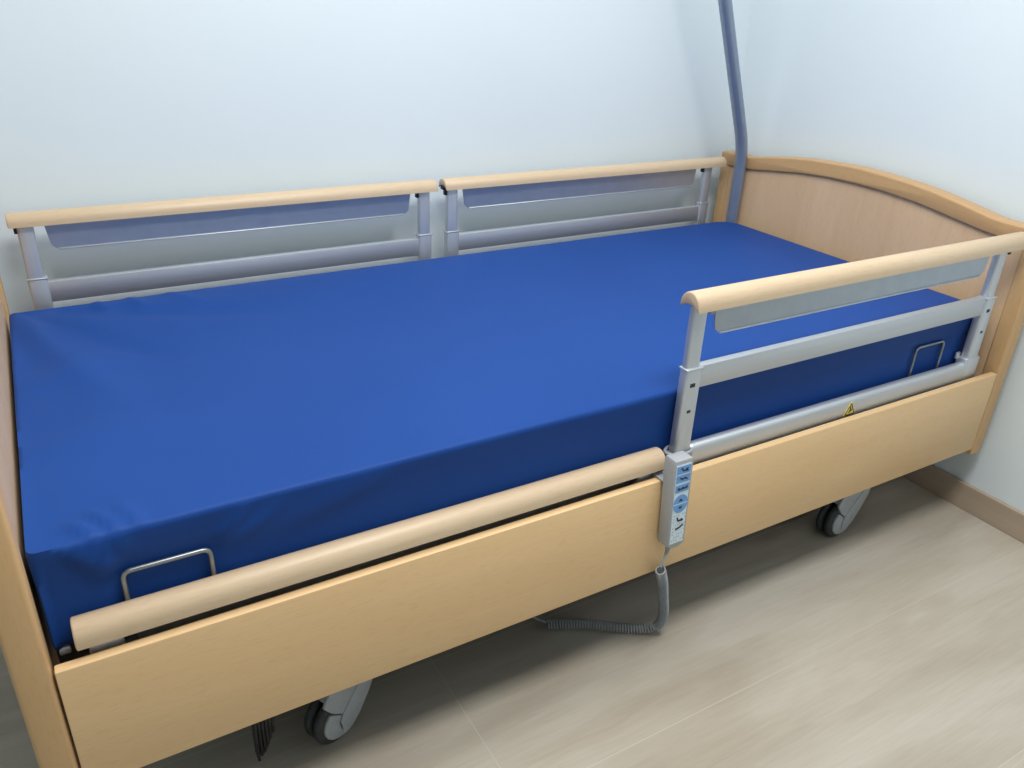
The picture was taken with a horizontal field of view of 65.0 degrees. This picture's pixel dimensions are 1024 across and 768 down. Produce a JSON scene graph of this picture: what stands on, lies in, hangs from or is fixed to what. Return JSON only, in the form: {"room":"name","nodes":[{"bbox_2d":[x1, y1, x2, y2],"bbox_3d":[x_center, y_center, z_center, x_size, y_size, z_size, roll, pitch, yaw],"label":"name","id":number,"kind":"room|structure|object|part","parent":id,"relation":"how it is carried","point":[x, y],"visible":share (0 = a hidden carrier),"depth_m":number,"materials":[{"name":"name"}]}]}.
{"room":"hospital room","nodes":[
{"label":"hospital room","id":0,"kind":"room"},
{"bbox_2d":[0,0,753,314],"bbox_3d":[-1.184,-0.854,1.431,4.605,2.760,0.100,-12,30,-28],"label":"wall","id":1,"kind":"structure","parent":0,"point":[103,102],"depth_m":1.96,"materials":[{"name":"white paint"}]},
{"bbox_2d":[0,476,1023,767],"bbox_3d":[-0.189,1.180,0.421,4.405,0.080,4.072,-12,30,-28],"label":"floor","id":2,"kind":"structure","parent":0,"point":[894,639],"depth_m":1.60,"materials":[{"name":"beige laminate"}]},
{"bbox_2d":[0,150,1023,767],"bbox_3d":[0.044,-0.024,1.876,2.122,0.816,1.030,-12,30,-28],"label":"bed","id":3,"kind":"object","parent":2,"relation":"on","point":[144,680],"visible":0.67,"depth_m":1.49,"materials":[{"name":"brown wood"}]},
{"bbox_3d":[-1.097,-0.075,1.746,0.042,0.552,0.041,-12,30,-28],"label":"post","id":4,"kind":"part","parent":3,"relation":"part of","materials":[{"name":"brown wood"}]},
{"bbox_3d":[-0.840,0.070,1.345,0.018,0.524,0.958,-12,30,-28],"label":"inset panel","id":5,"kind":"part","parent":3,"relation":"part of","materials":[{"name":"brown wood"}]},
{"bbox_3d":[-1.010,-0.197,1.718,0.031,0.302,0.017,-12,30,-28],"label":"post","id":6,"kind":"part","parent":3,"relation":"part of","materials":[{"name":"metal"}]},
{"bbox_3d":[-0.600,0.320,0.988,0.042,0.552,0.041,-12,30,-28],"label":"post","id":7,"kind":"part","parent":3,"relation":"part of","materials":[{"name":"brown wood"}]},
{"bbox_3d":[-1.013,-0.122,1.758,0.037,0.232,0.022,-12,30,-28],"label":"post","id":8,"kind":"part","parent":3,"relation":"part of","materials":[{"name":"metal"}]},
{"bbox_2d":[89,637,125,653],"bbox_3d":[-0.537,0.386,1.085,0.042,0.132,0.026,-12,30,-28],"label":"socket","id":9,"kind":"object","parent":3,"relation":"attached to","point":[118,643],"depth_m":1.05,"materials":[{"name":"metal"}]},
{"bbox_3d":[-0.619,-0.391,1.875,0.829,0.065,0.004,-12,30,-28],"label":"plate","id":10,"kind":"part","parent":3,"relation":"part of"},
{"bbox_3d":[-0.622,-0.282,1.929,0.864,0.046,0.016,-12,30,-28],"label":"rail","id":11,"kind":"part","parent":3,"relation":"part of","materials":[{"name":"metal"}]},
{"bbox_3d":[-0.272,0.547,1.430,0.007,0.135,0.093,20,31,32],"label":"fork blade","id":12,"kind":"part","parent":3,"relation":"part of","materials":[{"name":"grey plastic"}]},
{"bbox_3d":[-0.149,0.258,1.272,0.829,0.065,0.004,-12,30,-28],"label":"plate","id":13,"kind":"part","parent":3,"relation":"part of","materials":[{"name":"beige wood"}]},
{"bbox_3d":[-0.238,-0.293,2.176,0.037,0.232,0.022,-12,30,-28],"label":"post","id":14,"kind":"part","parent":3,"relation":"part of","materials":[{"name":"metal"}]},
{"bbox_3d":[-0.235,-0.368,2.137,0.031,0.302,0.017,-12,30,-28],"label":"post","id":15,"kind":"part","parent":3,"relation":"part of","materials":[{"name":"metal"}]},
{"bbox_3d":[-0.165,-0.384,2.175,0.031,0.302,0.017,-12,30,-28],"label":"post","id":16,"kind":"part","parent":3,"relation":"part of","materials":[{"name":"metal"}]},
{"bbox_3d":[-0.168,-0.308,2.214,0.037,0.232,0.022,-12,30,-28],"label":"post","id":17,"kind":"part","parent":3,"relation":"part of","materials":[{"name":"metal"}]},
{"bbox_2d":[9,222,972,649],"bbox_3d":[0.051,-0.094,1.808,2.004,0.178,0.890,-12,30,-28],"label":"mattress","id":18,"kind":"object","parent":3,"relation":"on","point":[250,423],"visible":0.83,"depth_m":1.44,"materials":[{"name":"blue fabric"}]},
{"bbox_3d":[0.041,0.003,1.888,2.020,0.047,0.850,-12,30,-28],"label":"bed frame","id":19,"kind":"part","parent":3,"relation":"part of","materials":[{"name":"wood"}]},
{"bbox_3d":[0.294,0.260,1.527,2.021,0.212,0.016,-12,30,-28],"label":"panel","id":20,"kind":"part","parent":3,"relation":"part of","materials":[{"name":"brown wood"}]},
{"bbox_3d":[0.222,-0.469,2.386,0.862,0.046,0.016,-12,30,-28],"label":"rail","id":21,"kind":"part","parent":3,"relation":"part of","materials":[{"name":"metal"}]},
{"bbox_3d":[0.222,-0.577,2.329,0.822,0.065,0.004,-12,30,-28],"label":"plate","id":22,"kind":"part","parent":3,"relation":"part of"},
{"bbox_2d":[533,451,692,633],"bbox_3d":[0.128,0.305,1.590,0.407,0.478,0.108,8,27,12],"label":"bed remote control","id":23,"kind":"object","parent":3,"relation":"hanging from","point":[676,475],"visible":0.98,"depth_m":1.48,"materials":[{"name":"grey plastic"}]},
{"bbox_3d":[0.201,0.415,1.645,0.241,0.239,0.104,13,28,20],"label":"coiled cord","id":24,"kind":"part","parent":23,"relation":"part of","materials":[{"name":"grey plastic"}]},
{"bbox_3d":[0.297,0.214,1.470,0.053,0.195,0.028,-12,30,-28],"label":"casing","id":25,"kind":"part","parent":23,"relation":"part of","materials":[{"name":"grey plastic"}]},
{"bbox_2d":[628,472,654,485],"bbox_3d":[0.238,0.215,1.503,0.042,0.132,0.026,-12,30,-28],"label":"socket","id":26,"kind":"object","parent":3,"relation":"attached to","point":[643,477],"depth_m":1.46,"materials":[{"name":"metal"}]},
{"bbox_2d":[662,444,693,470],"bbox_3d":[0.310,0.146,1.515,0.066,0.060,0.041,-12,30,-28],"label":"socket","id":27,"kind":"object","parent":3,"relation":"attached to","point":[688,448],"depth_m":1.49,"materials":[{"name":"grey plastic"}]},
{"bbox_3d":[0.314,0.074,1.479,0.037,0.232,0.022,-12,30,-28],"label":"post","id":28,"kind":"part","parent":3,"relation":"part of","materials":[{"name":"metal"}]},
{"bbox_3d":[0.316,-0.002,1.442,0.031,0.302,0.017,-12,30,-28],"label":"post","id":29,"kind":"part","parent":3,"relation":"part of","materials":[{"name":"metal"}]},
{"bbox_3d":[0.607,-0.480,2.633,0.038,0.232,0.022,-12,30,-28],"label":"post","id":30,"kind":"part","parent":3,"relation":"part of","materials":[{"name":"metal"}]},
{"bbox_3d":[0.609,-0.555,2.593,0.032,0.302,0.017,-12,30,-28],"label":"post","id":31,"kind":"part","parent":3,"relation":"part of","materials":[{"name":"metal"}]},
{"bbox_3d":[0.692,-0.471,2.713,0.042,0.552,0.041,-12,30,-28],"label":"post","id":32,"kind":"part","parent":3,"relation":"part of","materials":[{"name":"brown wood"}]},
{"bbox_2d":[718,0,747,222],"bbox_3d":[0.416,-0.984,2.066,0.854,1.682,0.053,-19,33,-37],"label":"pole","id":33,"kind":"object","parent":3,"relation":"attached to","point":[726,12],"visible":0.9,"depth_m":2.38,"materials":[{"name":"grey metal"}]},
{"bbox_3d":[0.699,0.052,1.717,0.862,0.049,0.024,-12,30,-28],"label":"rail","id":34,"kind":"part","parent":3,"relation":"part of","materials":[{"name":"metal"}]},
{"bbox_3d":[0.704,-0.098,1.645,0.862,0.044,0.016,-12,30,-28],"label":"rail","id":35,"kind":"part","parent":3,"relation":"part of","materials":[{"name":"metal"}]},
{"bbox_3d":[0.705,-0.196,1.596,0.821,0.065,0.004,-12,30,-28],"label":"plate","id":36,"kind":"part","parent":3,"relation":"part of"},
{"bbox_3d":[0.864,0.306,2.022,0.093,0.135,0.007,-15,31,-31],"label":"fork blade","id":37,"kind":"part","parent":3,"relation":"part of","materials":[{"name":"grey plastic"}]},
{"bbox_3d":[0.937,-0.322,2.306,0.018,0.524,0.958,-12,30,-28],"label":"inset panel","id":38,"kind":"part","parent":3,"relation":"part of","materials":[{"name":"brown wood"}]},
{"bbox_3d":[0.954,-0.550,2.199,0.048,0.084,1.030,-12,30,-28],"label":"crest rail","id":39,"kind":"part","parent":3,"relation":"part of","materials":[{"name":"brown wood"}]},
{"bbox_2d":[953,351,979,383],"bbox_3d":[1.083,-0.039,1.927,0.061,0.082,0.028,-12,30,-28],"label":"socket","id":40,"kind":"object","parent":3,"relation":"attached to","point":[967,362],"depth_m":1.91,"materials":[{"name":"metal"}]},
{"bbox_3d":[1.089,-0.097,1.897,0.038,0.232,0.022,-12,30,-28],"label":"post","id":41,"kind":"part","parent":3,"relation":"part of","materials":[{"name":"metal"}]},
{"bbox_3d":[1.090,-0.173,1.860,0.032,0.302,0.017,-12,30,-28],"label":"post","id":42,"kind":"part","parent":3,"relation":"part of","materials":[{"name":"metal"}]},
{"bbox_3d":[1.190,-0.076,1.954,0.042,0.552,0.041,-12,30,-28],"label":"post","id":43,"kind":"part","parent":3,"relation":"part of","materials":[{"name":"brown wood"}]},
{"bbox_2d":[731,0,1023,512],"bbox_3d":[1.810,-0.452,0.882,0.100,2.760,4.072,-12,30,-28],"label":"wall","id":44,"kind":"structure","parent":0,"point":[930,92],"depth_m":2.09,"materials":[{"name":"white paint"}]},
{"bbox_2d":[903,464,1023,542],"bbox_3d":[1.711,0.692,1.412,0.013,0.073,4.072,-12,30,-28],"label":"baseboard","id":45,"kind":"structure","parent":44,"relation":"attached to","point":[1002,516],"depth_m":2.14,"materials":[{"name":"brown wood"}]}
]}

